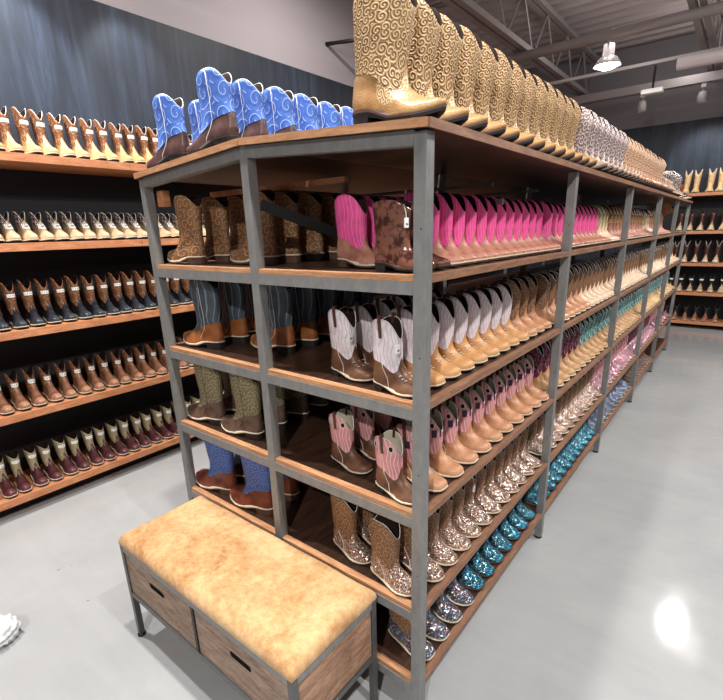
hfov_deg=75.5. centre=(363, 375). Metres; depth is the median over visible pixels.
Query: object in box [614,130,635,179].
boot
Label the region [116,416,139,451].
boot
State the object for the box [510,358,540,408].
boot
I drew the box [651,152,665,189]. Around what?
boot
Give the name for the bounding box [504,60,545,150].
boot
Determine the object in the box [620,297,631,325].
boot
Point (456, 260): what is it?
boot
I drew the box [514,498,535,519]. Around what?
boot
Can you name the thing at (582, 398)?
boot
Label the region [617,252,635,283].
boot
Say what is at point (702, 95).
track light
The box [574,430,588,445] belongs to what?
boot
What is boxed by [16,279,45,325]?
boot
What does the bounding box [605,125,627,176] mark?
boot
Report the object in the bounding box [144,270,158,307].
boot
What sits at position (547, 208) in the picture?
boot
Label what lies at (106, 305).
boot
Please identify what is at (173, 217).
boot
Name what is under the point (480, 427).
boot
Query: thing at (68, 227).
boot
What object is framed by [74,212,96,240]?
boot
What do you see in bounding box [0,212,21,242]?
boot
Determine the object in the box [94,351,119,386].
boot
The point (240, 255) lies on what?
boot
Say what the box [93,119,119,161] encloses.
boot
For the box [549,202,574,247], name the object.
boot
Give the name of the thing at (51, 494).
trim
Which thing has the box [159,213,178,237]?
boot
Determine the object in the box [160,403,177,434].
boot
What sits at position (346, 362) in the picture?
boot
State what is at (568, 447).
boot
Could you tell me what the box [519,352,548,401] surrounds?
boot
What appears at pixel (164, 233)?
boot
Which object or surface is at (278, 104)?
boot
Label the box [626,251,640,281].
boot
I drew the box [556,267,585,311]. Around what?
boot
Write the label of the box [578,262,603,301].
boot
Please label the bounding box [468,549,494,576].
boot
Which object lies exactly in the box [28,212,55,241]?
boot
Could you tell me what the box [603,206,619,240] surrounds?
boot
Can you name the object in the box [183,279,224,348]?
boot
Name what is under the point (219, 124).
boot
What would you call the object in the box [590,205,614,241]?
boot
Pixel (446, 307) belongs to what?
boot
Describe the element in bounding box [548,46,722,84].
track rail
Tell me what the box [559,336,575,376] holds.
boot
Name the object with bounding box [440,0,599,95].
joist
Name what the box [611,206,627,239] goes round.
boot
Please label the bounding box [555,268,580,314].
boot
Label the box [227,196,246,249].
boot
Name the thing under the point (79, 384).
boot
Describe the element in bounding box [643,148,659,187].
boot
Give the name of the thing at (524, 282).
boot
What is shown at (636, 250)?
boot
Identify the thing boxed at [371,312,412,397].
boot
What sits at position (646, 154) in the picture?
boot
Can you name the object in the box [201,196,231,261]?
boot
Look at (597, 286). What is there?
boot
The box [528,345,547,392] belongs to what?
boot
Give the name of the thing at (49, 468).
boot
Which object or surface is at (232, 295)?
boot
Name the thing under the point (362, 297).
boot
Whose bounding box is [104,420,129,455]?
boot
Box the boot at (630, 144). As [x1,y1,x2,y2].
[623,137,642,181]
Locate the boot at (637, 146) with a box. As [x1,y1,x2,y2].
[630,142,648,184]
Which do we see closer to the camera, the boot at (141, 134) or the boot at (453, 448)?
the boot at (453, 448)
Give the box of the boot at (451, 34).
[433,13,487,131]
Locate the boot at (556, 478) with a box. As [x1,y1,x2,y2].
[548,466,561,482]
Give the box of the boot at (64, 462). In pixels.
[51,435,78,474]
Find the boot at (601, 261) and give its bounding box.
[597,259,613,295]
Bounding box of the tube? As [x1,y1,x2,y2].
[676,48,722,70]
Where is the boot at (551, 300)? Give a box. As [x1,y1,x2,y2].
[537,271,569,320]
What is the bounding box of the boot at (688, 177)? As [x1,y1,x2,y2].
[683,170,692,192]
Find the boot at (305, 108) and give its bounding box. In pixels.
[294,93,319,130]
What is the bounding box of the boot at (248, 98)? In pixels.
[232,78,268,137]
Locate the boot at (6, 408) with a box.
[0,386,14,414]
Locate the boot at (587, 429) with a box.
[582,421,595,435]
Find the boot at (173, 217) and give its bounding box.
[170,214,178,237]
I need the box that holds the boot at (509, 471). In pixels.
[503,440,526,484]
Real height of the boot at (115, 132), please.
0.260 m
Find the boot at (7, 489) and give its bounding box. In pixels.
[0,455,17,497]
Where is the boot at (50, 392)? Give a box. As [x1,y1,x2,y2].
[36,364,63,401]
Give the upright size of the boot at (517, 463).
0.246 m
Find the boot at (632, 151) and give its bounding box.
[627,139,645,183]
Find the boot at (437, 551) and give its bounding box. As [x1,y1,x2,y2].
[427,508,457,566]
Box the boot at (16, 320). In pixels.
[0,281,28,328]
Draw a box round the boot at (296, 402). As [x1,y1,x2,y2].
[285,388,309,419]
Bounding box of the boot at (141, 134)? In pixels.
[134,125,152,162]
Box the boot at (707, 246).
[701,241,711,262]
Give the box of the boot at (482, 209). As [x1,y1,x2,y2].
[462,194,508,258]
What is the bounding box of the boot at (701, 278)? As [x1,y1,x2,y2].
[696,274,705,291]
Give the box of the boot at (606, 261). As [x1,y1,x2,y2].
[595,257,613,290]
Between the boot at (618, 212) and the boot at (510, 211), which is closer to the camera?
the boot at (510, 211)
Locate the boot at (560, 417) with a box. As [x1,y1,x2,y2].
[556,394,573,427]
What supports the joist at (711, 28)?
attached to the wall at (676, 105)
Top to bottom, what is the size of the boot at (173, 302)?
0.270 m
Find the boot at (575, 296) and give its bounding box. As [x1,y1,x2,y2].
[570,264,590,309]
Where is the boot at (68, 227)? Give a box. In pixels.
[58,212,84,240]
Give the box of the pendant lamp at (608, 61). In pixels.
[593,41,621,70]
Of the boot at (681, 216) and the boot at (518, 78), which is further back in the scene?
the boot at (681, 216)
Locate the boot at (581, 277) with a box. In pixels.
[575,264,594,306]
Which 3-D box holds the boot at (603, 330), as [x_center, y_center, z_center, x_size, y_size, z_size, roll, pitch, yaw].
[1.753,-0.384,3.420,0.203,0.248,0.087,12,22,38]
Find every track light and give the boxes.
[636,95,645,112]
[641,65,663,95]
[696,82,707,103]
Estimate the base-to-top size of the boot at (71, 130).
0.262 m
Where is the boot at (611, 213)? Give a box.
[602,205,620,237]
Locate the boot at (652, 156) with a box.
[646,149,661,188]
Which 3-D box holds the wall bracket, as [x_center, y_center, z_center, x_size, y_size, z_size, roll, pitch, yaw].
[-0.161,-3.305,4.612,0.430,0.046,0.036,2,17,11]
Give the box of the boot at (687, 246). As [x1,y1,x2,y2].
[681,241,690,261]
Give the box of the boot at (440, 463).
[429,406,463,478]
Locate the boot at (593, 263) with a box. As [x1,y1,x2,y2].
[581,259,607,299]
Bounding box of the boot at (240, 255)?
[230,190,278,264]
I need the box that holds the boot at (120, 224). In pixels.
[112,213,137,239]
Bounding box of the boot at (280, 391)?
[260,381,287,429]
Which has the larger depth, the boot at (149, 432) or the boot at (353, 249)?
the boot at (149, 432)
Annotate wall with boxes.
[0,0,513,274]
[513,30,722,270]
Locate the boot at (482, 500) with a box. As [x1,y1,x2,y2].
[474,464,501,514]
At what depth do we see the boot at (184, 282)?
3.63 m
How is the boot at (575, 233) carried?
on the display rack
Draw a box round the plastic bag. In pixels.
[0,613,22,646]
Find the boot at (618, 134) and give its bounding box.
[609,125,631,178]
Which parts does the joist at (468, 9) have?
web rod, web rod, web rod, web rod, web rod, web rod, web rod, web rod, web rod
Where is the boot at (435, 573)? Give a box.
[399,524,444,582]
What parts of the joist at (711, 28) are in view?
web rod, web rod, web rod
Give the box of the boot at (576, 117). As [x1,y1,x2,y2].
[566,98,596,167]
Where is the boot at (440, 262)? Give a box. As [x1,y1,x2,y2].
[408,201,450,268]
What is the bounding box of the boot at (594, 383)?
[591,363,600,390]
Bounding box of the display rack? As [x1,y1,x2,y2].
[133,116,692,699]
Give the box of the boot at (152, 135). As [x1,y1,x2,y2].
[146,127,157,155]
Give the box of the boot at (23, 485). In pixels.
[5,451,31,492]
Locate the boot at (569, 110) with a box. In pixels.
[558,96,589,164]
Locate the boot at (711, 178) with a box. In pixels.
[705,169,716,191]
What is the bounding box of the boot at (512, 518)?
[506,507,528,529]
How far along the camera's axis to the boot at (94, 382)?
3.18 m
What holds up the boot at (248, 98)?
on the display rack
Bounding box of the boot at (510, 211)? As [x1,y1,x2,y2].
[502,198,533,254]
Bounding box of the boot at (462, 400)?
[450,389,491,453]
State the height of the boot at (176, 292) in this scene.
0.273 m
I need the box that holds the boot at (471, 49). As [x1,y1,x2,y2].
[454,25,505,137]
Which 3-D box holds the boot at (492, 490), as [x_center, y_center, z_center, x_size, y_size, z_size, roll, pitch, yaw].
[0.571,0.431,2.089,0.194,0.243,0.085,13,22,39]
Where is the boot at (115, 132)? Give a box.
[108,123,133,162]
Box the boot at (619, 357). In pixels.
[617,341,627,363]
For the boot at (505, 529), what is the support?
on the display rack
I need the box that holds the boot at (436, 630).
[426,608,449,641]
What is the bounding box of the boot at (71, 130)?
[62,115,90,158]
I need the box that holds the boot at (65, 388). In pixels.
[52,360,77,397]
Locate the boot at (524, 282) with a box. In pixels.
[513,274,544,332]
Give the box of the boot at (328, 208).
[319,194,338,258]
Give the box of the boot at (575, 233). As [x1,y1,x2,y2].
[573,207,592,244]
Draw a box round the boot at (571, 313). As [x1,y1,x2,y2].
[545,269,574,317]
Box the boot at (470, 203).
[461,195,497,260]
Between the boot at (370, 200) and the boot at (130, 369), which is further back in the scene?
the boot at (130, 369)
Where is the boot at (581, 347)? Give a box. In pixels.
[578,320,594,358]
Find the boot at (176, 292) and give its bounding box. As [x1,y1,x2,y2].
[168,278,190,304]
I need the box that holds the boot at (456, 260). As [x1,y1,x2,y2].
[403,191,464,265]
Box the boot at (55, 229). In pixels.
[44,212,69,241]
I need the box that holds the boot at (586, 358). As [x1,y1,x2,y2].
[573,323,590,362]
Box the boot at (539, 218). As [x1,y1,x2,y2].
[524,200,560,250]
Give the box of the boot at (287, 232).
[274,192,301,262]
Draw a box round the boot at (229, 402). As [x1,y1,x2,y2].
[222,371,235,413]
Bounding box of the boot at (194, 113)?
[188,100,200,141]
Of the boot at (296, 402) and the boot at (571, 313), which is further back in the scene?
the boot at (571, 313)
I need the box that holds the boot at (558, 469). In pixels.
[550,458,566,475]
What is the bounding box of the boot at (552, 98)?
[540,81,575,160]
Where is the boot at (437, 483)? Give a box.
[396,420,447,492]
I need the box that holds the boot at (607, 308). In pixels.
[605,306,618,337]
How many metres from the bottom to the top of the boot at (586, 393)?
0.244 m
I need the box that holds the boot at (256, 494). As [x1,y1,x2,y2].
[230,456,273,515]
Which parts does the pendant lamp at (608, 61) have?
bulb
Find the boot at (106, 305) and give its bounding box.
[93,274,119,314]
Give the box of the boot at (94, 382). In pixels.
[82,355,104,390]
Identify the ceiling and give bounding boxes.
[424,0,722,70]
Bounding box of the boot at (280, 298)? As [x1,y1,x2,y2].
[250,285,295,353]
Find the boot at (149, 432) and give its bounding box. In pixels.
[139,410,161,442]
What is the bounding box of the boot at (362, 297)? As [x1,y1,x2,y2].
[357,291,373,305]
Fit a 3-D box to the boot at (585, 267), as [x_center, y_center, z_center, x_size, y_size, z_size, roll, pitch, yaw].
[1.337,-0.558,2.829,0.202,0.246,0.087,13,22,39]
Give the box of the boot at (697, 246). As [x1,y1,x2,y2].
[691,241,700,262]
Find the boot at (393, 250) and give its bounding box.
[373,200,435,271]
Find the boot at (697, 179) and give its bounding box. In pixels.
[691,169,702,192]
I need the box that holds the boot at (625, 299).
[623,296,634,323]
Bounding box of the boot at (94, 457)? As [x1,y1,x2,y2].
[80,427,103,464]
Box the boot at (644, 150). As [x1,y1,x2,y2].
[637,145,654,186]
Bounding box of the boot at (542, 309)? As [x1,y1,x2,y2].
[532,272,554,324]
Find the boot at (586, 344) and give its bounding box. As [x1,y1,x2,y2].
[583,317,599,354]
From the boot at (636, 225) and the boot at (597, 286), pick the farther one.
the boot at (636, 225)
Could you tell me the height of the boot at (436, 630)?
0.245 m
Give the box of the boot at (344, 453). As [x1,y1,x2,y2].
[329,406,372,474]
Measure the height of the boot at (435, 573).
0.250 m
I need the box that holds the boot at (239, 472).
[234,453,245,481]
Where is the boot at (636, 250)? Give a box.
[629,249,647,277]
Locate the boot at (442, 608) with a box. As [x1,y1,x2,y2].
[430,591,462,623]
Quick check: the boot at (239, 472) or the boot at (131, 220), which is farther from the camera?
the boot at (131, 220)
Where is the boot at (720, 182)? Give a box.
[715,167,722,191]
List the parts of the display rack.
post, rail, rail, rail, rail, rail, post, rail, rail, rail, rail, rail, rail, post, post, post, post, post, post, post, post, post, rail, post, post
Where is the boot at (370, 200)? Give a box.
[361,195,379,250]
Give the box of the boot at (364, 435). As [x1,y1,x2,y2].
[350,405,375,460]
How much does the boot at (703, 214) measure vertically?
0.307 m
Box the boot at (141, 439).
[129,413,150,446]
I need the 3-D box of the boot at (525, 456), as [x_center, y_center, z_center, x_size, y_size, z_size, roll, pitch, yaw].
[0.816,0.330,2.383,0.200,0.250,0.088,12,22,37]
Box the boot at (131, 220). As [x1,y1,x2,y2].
[125,213,147,238]
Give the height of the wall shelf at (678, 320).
0.075 m
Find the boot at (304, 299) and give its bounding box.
[293,287,318,346]
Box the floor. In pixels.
[0,323,722,699]
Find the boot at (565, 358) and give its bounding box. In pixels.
[562,330,580,371]
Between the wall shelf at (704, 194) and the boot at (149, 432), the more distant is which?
the wall shelf at (704, 194)
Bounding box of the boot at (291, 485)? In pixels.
[283,474,299,500]
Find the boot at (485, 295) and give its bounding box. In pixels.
[472,285,509,352]
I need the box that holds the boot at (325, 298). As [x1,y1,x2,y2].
[316,289,336,340]
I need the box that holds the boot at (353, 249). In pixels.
[334,195,374,267]
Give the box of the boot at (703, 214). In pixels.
[696,210,706,230]
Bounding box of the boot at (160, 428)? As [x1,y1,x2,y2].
[150,406,172,438]
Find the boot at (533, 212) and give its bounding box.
[526,201,553,251]
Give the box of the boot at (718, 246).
[711,240,722,262]
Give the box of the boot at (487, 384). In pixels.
[478,375,512,432]
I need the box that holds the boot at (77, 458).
[65,432,90,469]
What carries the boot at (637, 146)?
on the display rack
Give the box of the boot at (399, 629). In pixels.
[388,609,434,661]
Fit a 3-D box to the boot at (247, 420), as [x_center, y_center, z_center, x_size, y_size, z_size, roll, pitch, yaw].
[-0.516,0.102,1.963,0.252,0.298,0.100,12,21,36]
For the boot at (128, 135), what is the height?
0.264 m
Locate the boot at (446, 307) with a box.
[432,294,474,371]
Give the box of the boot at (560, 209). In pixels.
[554,203,579,247]
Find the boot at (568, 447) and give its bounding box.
[565,440,580,456]
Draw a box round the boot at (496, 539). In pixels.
[489,526,512,551]
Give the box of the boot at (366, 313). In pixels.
[352,300,377,368]
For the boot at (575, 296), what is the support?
on the display rack
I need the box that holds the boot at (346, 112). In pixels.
[340,106,352,125]
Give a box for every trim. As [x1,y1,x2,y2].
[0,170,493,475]
[0,437,199,516]
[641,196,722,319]
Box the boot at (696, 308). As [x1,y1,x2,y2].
[690,304,699,320]
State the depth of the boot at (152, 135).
3.26 m
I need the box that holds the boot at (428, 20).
[408,0,468,125]
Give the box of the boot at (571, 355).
[567,326,585,366]
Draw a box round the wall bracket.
[325,38,353,45]
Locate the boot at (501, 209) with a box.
[483,196,526,255]
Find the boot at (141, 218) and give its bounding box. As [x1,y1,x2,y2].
[137,213,147,238]
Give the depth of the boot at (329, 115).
1.93 m
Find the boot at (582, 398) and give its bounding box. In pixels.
[578,375,592,405]
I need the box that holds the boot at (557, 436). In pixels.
[543,413,562,440]
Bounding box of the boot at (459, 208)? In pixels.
[448,193,487,262]
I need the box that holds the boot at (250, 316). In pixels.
[245,283,255,333]
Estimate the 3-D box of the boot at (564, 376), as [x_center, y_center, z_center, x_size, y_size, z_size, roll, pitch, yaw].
[1.041,-0.102,2.566,0.206,0.251,0.088,12,22,38]
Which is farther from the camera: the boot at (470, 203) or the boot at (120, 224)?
the boot at (120, 224)
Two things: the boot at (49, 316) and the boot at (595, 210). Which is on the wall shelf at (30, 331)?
the boot at (49, 316)
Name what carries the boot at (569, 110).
on the display rack
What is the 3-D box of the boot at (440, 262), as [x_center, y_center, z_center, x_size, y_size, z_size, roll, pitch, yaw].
[0.165,-0.407,1.353,0.206,0.190,0.077,12,22,37]
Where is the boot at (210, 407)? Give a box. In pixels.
[187,364,225,425]
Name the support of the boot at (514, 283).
on the display rack
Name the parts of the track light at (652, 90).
rod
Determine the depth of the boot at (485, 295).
1.80 m
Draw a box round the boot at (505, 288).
[488,280,528,341]
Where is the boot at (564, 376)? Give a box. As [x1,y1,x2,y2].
[548,338,569,381]
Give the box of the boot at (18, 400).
[3,370,31,410]
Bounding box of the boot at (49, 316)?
[33,278,61,323]
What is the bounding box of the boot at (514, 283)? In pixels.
[497,275,537,337]
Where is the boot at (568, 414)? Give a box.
[562,388,578,421]
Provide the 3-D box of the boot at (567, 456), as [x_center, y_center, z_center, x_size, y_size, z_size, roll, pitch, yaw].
[1.303,0.432,3.048,0.192,0.244,0.086,13,22,38]
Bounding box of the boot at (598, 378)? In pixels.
[596,360,608,386]
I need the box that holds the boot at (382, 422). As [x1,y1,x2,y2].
[374,411,392,435]
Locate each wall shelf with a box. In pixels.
[0,151,330,193]
[0,237,205,251]
[0,303,194,341]
[0,366,194,426]
[0,419,194,511]
[671,316,722,326]
[675,230,722,233]
[676,261,722,266]
[676,289,722,296]
[685,191,722,196]
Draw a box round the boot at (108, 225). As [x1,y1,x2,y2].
[99,213,124,239]
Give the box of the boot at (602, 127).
[594,117,618,173]
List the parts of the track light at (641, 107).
lamp shade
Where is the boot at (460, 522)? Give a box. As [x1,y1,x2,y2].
[451,484,480,538]
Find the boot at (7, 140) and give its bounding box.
[0,106,24,152]
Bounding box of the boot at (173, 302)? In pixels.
[166,278,178,305]
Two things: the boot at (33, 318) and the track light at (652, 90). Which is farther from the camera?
the track light at (652, 90)
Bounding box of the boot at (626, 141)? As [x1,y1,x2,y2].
[618,130,639,180]
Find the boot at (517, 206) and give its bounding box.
[511,200,541,253]
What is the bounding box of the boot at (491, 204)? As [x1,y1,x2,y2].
[484,197,516,257]
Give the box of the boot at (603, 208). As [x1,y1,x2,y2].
[596,205,617,241]
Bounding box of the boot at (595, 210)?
[592,206,611,242]
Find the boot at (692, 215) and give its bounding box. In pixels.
[687,210,695,230]
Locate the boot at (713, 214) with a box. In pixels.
[707,209,717,229]
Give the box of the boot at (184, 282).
[180,279,192,302]
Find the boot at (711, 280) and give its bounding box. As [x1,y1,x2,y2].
[706,274,715,292]
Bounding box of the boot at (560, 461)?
[555,451,571,468]
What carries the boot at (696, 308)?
on the wall shelf at (678, 320)
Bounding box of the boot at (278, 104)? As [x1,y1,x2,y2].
[263,86,296,133]
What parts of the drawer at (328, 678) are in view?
panel, panel, panel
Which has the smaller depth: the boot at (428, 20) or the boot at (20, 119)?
the boot at (428, 20)
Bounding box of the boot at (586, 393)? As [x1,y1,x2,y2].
[582,371,596,400]
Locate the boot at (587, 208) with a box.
[583,205,604,243]
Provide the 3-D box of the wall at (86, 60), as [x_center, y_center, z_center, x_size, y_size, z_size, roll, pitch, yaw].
[-1.478,-1.668,3.755,0.120,4.300,14.520,12,22,37]
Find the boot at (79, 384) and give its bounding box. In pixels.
[67,357,91,393]
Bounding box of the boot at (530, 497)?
[522,486,537,506]
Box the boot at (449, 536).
[438,496,470,551]
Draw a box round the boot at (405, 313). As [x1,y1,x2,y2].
[389,302,445,387]
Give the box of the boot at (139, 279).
[132,270,156,309]
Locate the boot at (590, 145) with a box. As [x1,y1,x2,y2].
[587,109,613,172]
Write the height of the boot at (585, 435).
0.246 m
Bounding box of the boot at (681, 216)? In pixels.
[675,210,685,230]
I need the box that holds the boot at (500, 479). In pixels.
[494,448,518,493]
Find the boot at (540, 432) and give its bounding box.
[536,410,556,448]
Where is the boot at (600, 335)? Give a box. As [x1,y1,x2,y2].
[597,310,606,341]
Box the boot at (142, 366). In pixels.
[132,345,155,376]
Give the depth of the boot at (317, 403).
2.22 m
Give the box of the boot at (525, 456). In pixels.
[519,426,540,467]
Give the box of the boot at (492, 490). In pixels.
[484,456,510,503]
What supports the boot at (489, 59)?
on the display rack
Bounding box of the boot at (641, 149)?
[634,141,651,185]
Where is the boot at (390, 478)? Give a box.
[374,427,411,505]
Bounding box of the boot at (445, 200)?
[434,192,476,263]
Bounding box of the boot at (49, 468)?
[36,441,62,480]
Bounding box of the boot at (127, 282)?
[120,271,144,310]
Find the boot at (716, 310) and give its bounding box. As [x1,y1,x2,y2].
[711,306,720,321]
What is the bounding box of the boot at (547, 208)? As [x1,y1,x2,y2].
[539,201,561,249]
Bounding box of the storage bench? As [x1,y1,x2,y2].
[118,496,377,699]
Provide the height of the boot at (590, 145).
0.295 m
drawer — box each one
[125,554,196,648]
[194,610,371,699]
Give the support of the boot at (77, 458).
on the wall shelf at (37, 491)
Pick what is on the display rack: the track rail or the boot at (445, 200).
the boot at (445, 200)
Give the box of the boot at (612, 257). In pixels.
[602,255,624,290]
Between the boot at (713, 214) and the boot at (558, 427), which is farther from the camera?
the boot at (713, 214)
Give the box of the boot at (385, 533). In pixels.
[369,514,410,597]
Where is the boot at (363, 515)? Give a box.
[357,506,374,545]
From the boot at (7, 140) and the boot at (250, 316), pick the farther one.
the boot at (7, 140)
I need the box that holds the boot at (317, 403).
[308,394,327,410]
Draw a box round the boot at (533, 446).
[526,417,542,455]
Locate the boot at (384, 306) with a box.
[373,296,395,318]
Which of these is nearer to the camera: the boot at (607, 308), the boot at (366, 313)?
the boot at (366, 313)
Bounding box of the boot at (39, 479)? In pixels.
[22,445,48,485]
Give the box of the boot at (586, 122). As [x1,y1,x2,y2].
[574,106,607,170]
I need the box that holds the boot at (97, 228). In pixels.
[88,213,110,239]
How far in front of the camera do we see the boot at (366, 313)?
1.59 m
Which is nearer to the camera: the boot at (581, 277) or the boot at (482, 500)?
the boot at (482, 500)
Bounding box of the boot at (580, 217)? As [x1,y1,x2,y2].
[576,205,596,244]
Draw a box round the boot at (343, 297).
[337,290,356,309]
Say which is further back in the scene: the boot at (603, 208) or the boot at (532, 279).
the boot at (603, 208)
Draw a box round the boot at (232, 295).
[219,282,249,342]
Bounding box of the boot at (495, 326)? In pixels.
[484,283,519,346]
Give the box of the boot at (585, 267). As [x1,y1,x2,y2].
[573,262,599,304]
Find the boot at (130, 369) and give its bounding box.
[120,347,144,379]
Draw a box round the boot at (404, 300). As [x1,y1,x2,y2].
[390,294,411,307]
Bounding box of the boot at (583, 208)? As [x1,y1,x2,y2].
[576,204,600,243]
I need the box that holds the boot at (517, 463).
[511,433,534,475]
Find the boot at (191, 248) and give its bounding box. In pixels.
[167,195,206,264]
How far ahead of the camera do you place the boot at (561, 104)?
1.97 m
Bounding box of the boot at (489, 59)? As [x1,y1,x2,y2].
[473,40,519,141]
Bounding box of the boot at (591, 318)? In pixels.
[588,315,603,350]
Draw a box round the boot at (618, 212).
[614,206,630,239]
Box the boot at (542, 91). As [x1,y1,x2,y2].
[529,75,565,157]
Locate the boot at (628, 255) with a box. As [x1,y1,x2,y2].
[626,252,637,282]
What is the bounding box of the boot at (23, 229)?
[12,211,39,242]
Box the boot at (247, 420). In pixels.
[221,373,263,439]
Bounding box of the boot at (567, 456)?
[561,446,575,462]
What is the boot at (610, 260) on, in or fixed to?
on the display rack
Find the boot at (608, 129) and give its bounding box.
[599,117,623,175]
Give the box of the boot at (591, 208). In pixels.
[586,205,607,242]
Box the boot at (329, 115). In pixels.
[318,101,340,127]
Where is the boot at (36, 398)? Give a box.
[20,366,46,405]
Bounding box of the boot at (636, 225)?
[634,208,648,236]
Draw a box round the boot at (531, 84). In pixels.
[517,69,555,153]
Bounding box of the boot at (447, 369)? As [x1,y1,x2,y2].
[431,302,460,378]
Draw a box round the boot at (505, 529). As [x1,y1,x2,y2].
[498,517,520,540]
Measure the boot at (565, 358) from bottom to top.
0.245 m
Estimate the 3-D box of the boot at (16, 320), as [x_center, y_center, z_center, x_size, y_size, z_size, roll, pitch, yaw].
[-2.071,-0.420,2.767,0.232,0.268,0.076,14,23,40]
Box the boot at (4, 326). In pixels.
[0,311,10,330]
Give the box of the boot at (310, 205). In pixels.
[297,193,323,260]
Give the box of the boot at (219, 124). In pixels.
[186,67,239,154]
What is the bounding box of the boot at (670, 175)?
[663,171,675,181]
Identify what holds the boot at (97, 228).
on the wall shelf at (31, 246)
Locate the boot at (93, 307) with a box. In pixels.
[80,275,105,316]
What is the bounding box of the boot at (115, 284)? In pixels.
[107,272,131,312]
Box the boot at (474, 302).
[455,287,499,357]
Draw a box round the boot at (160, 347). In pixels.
[155,340,167,370]
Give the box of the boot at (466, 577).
[456,562,484,590]
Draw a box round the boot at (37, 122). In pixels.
[27,109,59,155]
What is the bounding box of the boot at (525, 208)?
[514,199,547,252]
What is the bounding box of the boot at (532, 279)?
[517,272,551,328]
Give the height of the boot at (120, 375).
0.220 m
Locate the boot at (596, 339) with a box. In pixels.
[592,312,607,347]
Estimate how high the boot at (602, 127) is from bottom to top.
0.292 m
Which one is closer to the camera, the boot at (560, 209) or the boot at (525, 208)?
the boot at (525, 208)
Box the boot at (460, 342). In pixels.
[442,291,487,364]
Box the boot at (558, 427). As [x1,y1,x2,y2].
[553,399,568,434]
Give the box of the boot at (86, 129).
[78,118,106,160]
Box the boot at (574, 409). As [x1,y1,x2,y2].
[567,384,583,415]
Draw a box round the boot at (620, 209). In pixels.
[616,206,633,238]
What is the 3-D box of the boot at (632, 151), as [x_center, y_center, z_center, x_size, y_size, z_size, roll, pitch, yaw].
[1.729,-1.410,3.067,0.260,0.289,0.092,9,20,31]
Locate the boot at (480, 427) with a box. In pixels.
[465,382,502,442]
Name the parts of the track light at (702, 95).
lamp shade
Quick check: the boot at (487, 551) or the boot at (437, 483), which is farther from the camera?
the boot at (487, 551)
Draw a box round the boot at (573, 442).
[570,435,584,450]
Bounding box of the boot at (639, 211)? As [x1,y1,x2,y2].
[635,208,650,235]
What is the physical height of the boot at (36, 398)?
0.222 m
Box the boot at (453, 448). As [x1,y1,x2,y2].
[436,398,478,464]
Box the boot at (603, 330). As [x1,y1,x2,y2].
[601,307,615,340]
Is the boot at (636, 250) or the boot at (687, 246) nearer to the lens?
the boot at (636, 250)
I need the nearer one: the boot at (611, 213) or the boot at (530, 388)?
the boot at (530, 388)
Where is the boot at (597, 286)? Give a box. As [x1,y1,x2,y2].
[590,259,610,297]
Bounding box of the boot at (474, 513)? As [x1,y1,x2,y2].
[463,474,491,525]
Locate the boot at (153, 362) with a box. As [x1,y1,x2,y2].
[144,342,167,373]
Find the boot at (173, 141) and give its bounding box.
[146,94,189,168]
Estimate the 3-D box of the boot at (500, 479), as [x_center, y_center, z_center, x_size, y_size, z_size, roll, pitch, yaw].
[0.630,0.406,2.160,0.197,0.246,0.086,11,21,35]
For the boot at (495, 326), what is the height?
0.244 m
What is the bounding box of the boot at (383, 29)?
[352,0,446,124]
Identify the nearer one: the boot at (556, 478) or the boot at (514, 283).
the boot at (514, 283)
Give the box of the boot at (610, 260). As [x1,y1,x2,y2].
[605,256,621,291]
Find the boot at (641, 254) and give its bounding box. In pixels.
[635,248,645,273]
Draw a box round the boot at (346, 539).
[330,494,371,564]
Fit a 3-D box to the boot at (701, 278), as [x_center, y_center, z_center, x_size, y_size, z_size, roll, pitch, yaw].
[5.339,-1.464,7.380,0.093,0.270,0.233,11,21,36]
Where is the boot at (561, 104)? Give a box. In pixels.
[549,88,582,162]
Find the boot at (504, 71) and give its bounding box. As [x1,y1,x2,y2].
[489,48,534,146]
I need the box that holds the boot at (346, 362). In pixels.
[328,303,373,382]
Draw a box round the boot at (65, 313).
[49,277,76,321]
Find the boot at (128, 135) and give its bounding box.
[121,124,145,163]
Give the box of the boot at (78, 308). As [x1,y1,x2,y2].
[63,275,92,318]
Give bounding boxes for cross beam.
[570,69,722,104]
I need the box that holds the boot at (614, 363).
[612,346,623,369]
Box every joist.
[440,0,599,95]
[687,0,722,71]
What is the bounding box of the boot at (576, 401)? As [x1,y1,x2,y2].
[573,379,588,410]
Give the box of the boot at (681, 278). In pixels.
[676,273,684,290]
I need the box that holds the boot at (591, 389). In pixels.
[587,367,600,396]
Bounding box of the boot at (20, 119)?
[11,107,43,154]
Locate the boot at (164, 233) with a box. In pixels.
[157,214,171,237]
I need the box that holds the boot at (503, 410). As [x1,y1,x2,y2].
[490,369,523,423]
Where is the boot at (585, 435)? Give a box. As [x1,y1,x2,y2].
[578,426,592,440]
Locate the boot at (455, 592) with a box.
[444,577,473,606]
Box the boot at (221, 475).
[196,440,237,495]
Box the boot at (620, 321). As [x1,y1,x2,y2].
[617,298,629,328]
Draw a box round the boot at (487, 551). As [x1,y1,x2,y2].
[479,537,503,563]
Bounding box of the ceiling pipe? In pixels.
[507,1,722,62]
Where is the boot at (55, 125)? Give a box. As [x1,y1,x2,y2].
[46,113,76,157]
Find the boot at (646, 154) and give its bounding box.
[640,149,656,186]
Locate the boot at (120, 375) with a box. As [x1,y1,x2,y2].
[108,349,130,383]
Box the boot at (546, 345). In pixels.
[541,341,563,386]
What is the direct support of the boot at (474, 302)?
on the display rack
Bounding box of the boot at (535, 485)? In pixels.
[532,478,550,497]
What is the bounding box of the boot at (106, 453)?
[92,423,115,460]
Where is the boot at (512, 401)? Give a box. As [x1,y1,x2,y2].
[500,363,532,415]

